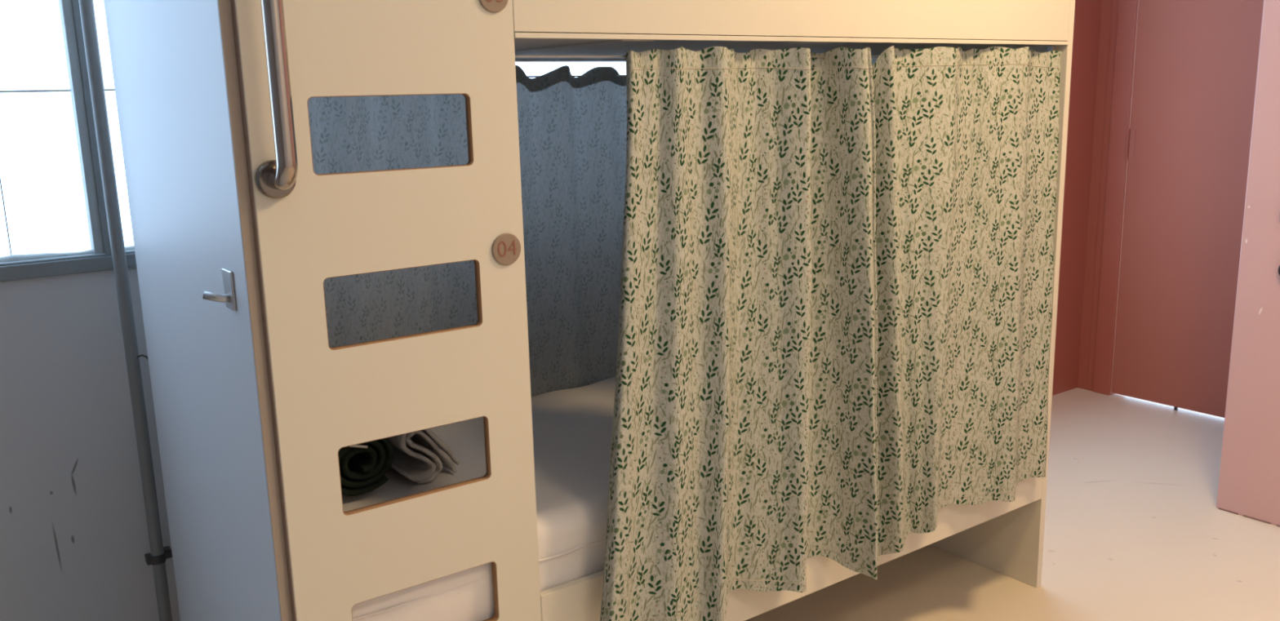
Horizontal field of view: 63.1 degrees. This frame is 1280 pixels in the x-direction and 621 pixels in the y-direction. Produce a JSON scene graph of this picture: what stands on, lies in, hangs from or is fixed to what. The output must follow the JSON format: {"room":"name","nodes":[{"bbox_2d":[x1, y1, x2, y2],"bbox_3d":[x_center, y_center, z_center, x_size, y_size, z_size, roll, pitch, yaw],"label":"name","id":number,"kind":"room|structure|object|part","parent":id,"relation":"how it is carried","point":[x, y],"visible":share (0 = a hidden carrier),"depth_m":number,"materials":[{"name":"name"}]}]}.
{"room":"dormitory","nodes":[
{"label":"dormitory","id":0,"kind":"room"},
{"bbox_2d":[0,0,1102,620],"bbox_3d":[-0.333,-0.517,3.121,6.080,2.620,0.140,-10,14,-35],"label":"wall","id":1,"kind":"structure","parent":0,"point":[74,540],"depth_m":2.47,"materials":[{"name":"white paint"}]},
{"bbox_2d":[0,0,136,281],"bbox_3d":[-1.110,-0.834,2.430,3.720,1.442,0.078,-10,14,-35],"label":"window","id":2,"kind":"structure","parent":1,"relation":"in","point":[12,267],"depth_m":2.37,"materials":[{"name":"grey"}]},
{"bbox_3d":[-1.089,-0.143,2.567,3.720,0.033,0.062,-10,14,-35],"label":"sill rail","id":3,"kind":"part","parent":2,"relation":"part of","materials":[{"name":"silver metal"}]},
{"bbox_2d":[745,387,1279,620],"bbox_3d":[1.308,1.038,2.127,7.560,0.100,4.120,-10,14,-35],"label":"floor","id":4,"kind":"structure","parent":0,"point":[1135,530],"depth_m":3.22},
{"bbox_2d":[78,0,172,620],"bbox_3d":[-1.171,-0.317,2.307,0.059,2.600,0.040,-10,14,-35],"label":"pipe","id":5,"kind":"object","parent":4,"relation":"on","point":[159,553],"visible":0.99,"depth_m":2.36,"materials":[{"name":"grey metal"}]},
{"bbox_2d":[103,0,1075,620],"bbox_3d":[0.027,-0.095,2.523,2.181,2.020,0.961,-10,14,-35],"label":"bunk bed","id":6,"kind":"object","parent":4,"relation":"on","point":[237,237],"visible":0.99,"depth_m":1.78,"materials":[{"name":"beige wood"}]},
{"bbox_3d":[-0.842,0.041,1.969,0.019,2.020,0.858,-10,14,-35],"label":"panel","id":7,"kind":"part","parent":6,"relation":"part of","materials":[{"name":"laminate"}]},
{"bbox_3d":[-0.530,-0.408,1.492,0.030,0.472,0.075,-10,14,-35],"label":"grab handle","id":8,"kind":"part","parent":6,"relation":"part of","materials":[{"name":"silver metal"}]},
{"bbox_3d":[-0.390,0.075,1.754,0.456,2.020,0.018,-10,14,-35],"label":"ladder panel","id":9,"kind":"part","parent":6,"relation":"part of","materials":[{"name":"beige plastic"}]},
{"bbox_2d":[342,376,616,620],"bbox_3d":[0.054,0.375,2.652,2.060,0.244,0.793,-10,14,-35],"label":"mattress","id":10,"kind":"object","parent":6,"relation":"on","point":[572,428],"visible":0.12,"depth_m":2.13,"materials":[{"name":"white fabric"}]},
{"bbox_2d":[337,438,394,496],"bbox_3d":[-0.644,0.286,2.200,0.148,0.130,0.298,-10,14,-35],"label":"rolled towel","id":11,"kind":"object","parent":10,"relation":"on","point":[363,467],"visible":0.34,"depth_m":2.10,"materials":[{"name":"green fabric"}]},
{"bbox_2d":[386,428,459,484],"bbox_3d":[-0.514,0.274,2.283,0.131,0.136,0.276,-10,14,-35],"label":"rolled towel","id":12,"kind":"object","parent":10,"relation":"on","point":[420,456],"visible":0.48,"depth_m":2.20,"materials":[{"name":"white fabric"}]},
{"bbox_3d":[-0.250,-0.781,2.781,2.096,0.228,0.018,-10,14,-35],"label":"rail","id":13,"kind":"part","parent":6,"relation":"part of","materials":[{"name":"silver metal"}]},
{"bbox_2d":[527,75,626,77],"bbox_3d":[-0.220,-0.646,2.797,2.066,0.058,0.014,-10,14,-35],"label":"wire","id":14,"kind":"object","parent":6,"relation":"attached to","point":[571,75],"visible":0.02,"depth_m":2.83,"materials":[{"name":"silver metal"}]},
{"bbox_2d":[307,64,626,396],"bbox_3d":[-0.206,-0.189,2.883,2.062,0.956,0.050,-10,14,-35],"label":"curtain","id":15,"kind":"object","parent":14,"relation":"hanging from","point":[572,131],"visible":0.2,"depth_m":2.80,"materials":[{"name":"blue fabric"}]},
{"bbox_2d":[600,46,877,620],"bbox_3d":[0.190,0.069,2.145,0.762,1.197,0.223,-10,14,-35],"label":"curtain","id":16,"kind":"object","parent":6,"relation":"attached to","point":[743,446],"visible":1,"depth_m":2.14,"materials":[{"name":"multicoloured fabric"}]},
{"bbox_2d":[515,45,1056,57],"bbox_3d":[0.434,-0.565,2.283,1.620,0.040,0.014,-10,14,-35],"label":"wire","id":17,"kind":"object","parent":6,"relation":"attached to","point":[1050,47],"visible":0.34,"depth_m":1.90,"materials":[{"name":"silver metal"}]},
{"bbox_2d":[826,45,1062,555],"bbox_3d":[0.794,-0.047,2.607,0.748,1.193,0.198,-10,14,-35],"label":"curtain","id":18,"kind":"object","parent":17,"relation":"hanging from","point":[966,144],"visible":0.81,"depth_m":2.57,"materials":[{"name":"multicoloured fabric"}]},
{"bbox_3d":[0.440,-0.746,2.214,1.640,0.321,0.018,-10,14,-35],"label":"rail","id":19,"kind":"part","parent":6,"relation":"part of","materials":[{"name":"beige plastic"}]},
{"bbox_3d":[0.472,0.538,2.481,1.640,0.224,0.018,-10,14,-35],"label":"rail","id":20,"kind":"part","parent":6,"relation":"part of","materials":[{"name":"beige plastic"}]},
{"bbox_3d":[0.875,-0.251,3.173,0.022,2.020,0.880,-10,14,-35],"label":"panel","id":21,"kind":"part","parent":6,"relation":"part of","materials":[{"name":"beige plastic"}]},
{"bbox_2d":[1077,0,1115,395],"bbox_3d":[2.403,-0.847,4.386,0.120,2.620,1.255,-10,14,-35],"label":"door frame","id":22,"kind":"structure","parent":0,"point":[1106,9],"depth_m":4.79,"materials":[{"name":"red paint"}]},
{"bbox_2d":[1086,0,1118,391],"bbox_3d":[2.104,-0.902,4.686,0.004,2.620,0.030,-10,14,-35],"label":"trim","id":23,"kind":"structure","parent":22,"relation":"attached to","point":[1115,2],"depth_m":4.76,"materials":[{"name":"red paint"}]},
{"bbox_2d":[1092,0,1263,417],"bbox_3d":[2.437,-0.589,4.322,0.070,2.140,1.027,-10,14,-35],"label":"door","id":24,"kind":"structure","parent":22,"relation":"in","point":[1185,71],"depth_m":4.50,"materials":[{"name":"red paint"}]},
{"bbox_3d":[2.440,-0.590,4.324,0.062,2.140,1.027,-10,14,-35],"label":"frame","id":25,"kind":"part","parent":24,"relation":"part of","materials":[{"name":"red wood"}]},
{"bbox_2d":[1216,0,1279,525],"bbox_3d":[3.113,-0.476,2.514,0.980,2.620,2.665,-10,14,-35],"label":"wall partition","id":26,"kind":"structure","parent":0,"point":[1249,486],"depth_m":3.37,"materials":[{"name":"pink paint"}]},
{"bbox_2d":[1218,508,1279,527],"bbox_3d":[2.231,0.740,3.197,0.004,0.004,0.888,-10,14,-35],"label":"trim","id":27,"kind":"structure","parent":26,"relation":"attached to","point":[1219,508],"depth_m":3.47,"materials":[{"name":"red"}]}
]}

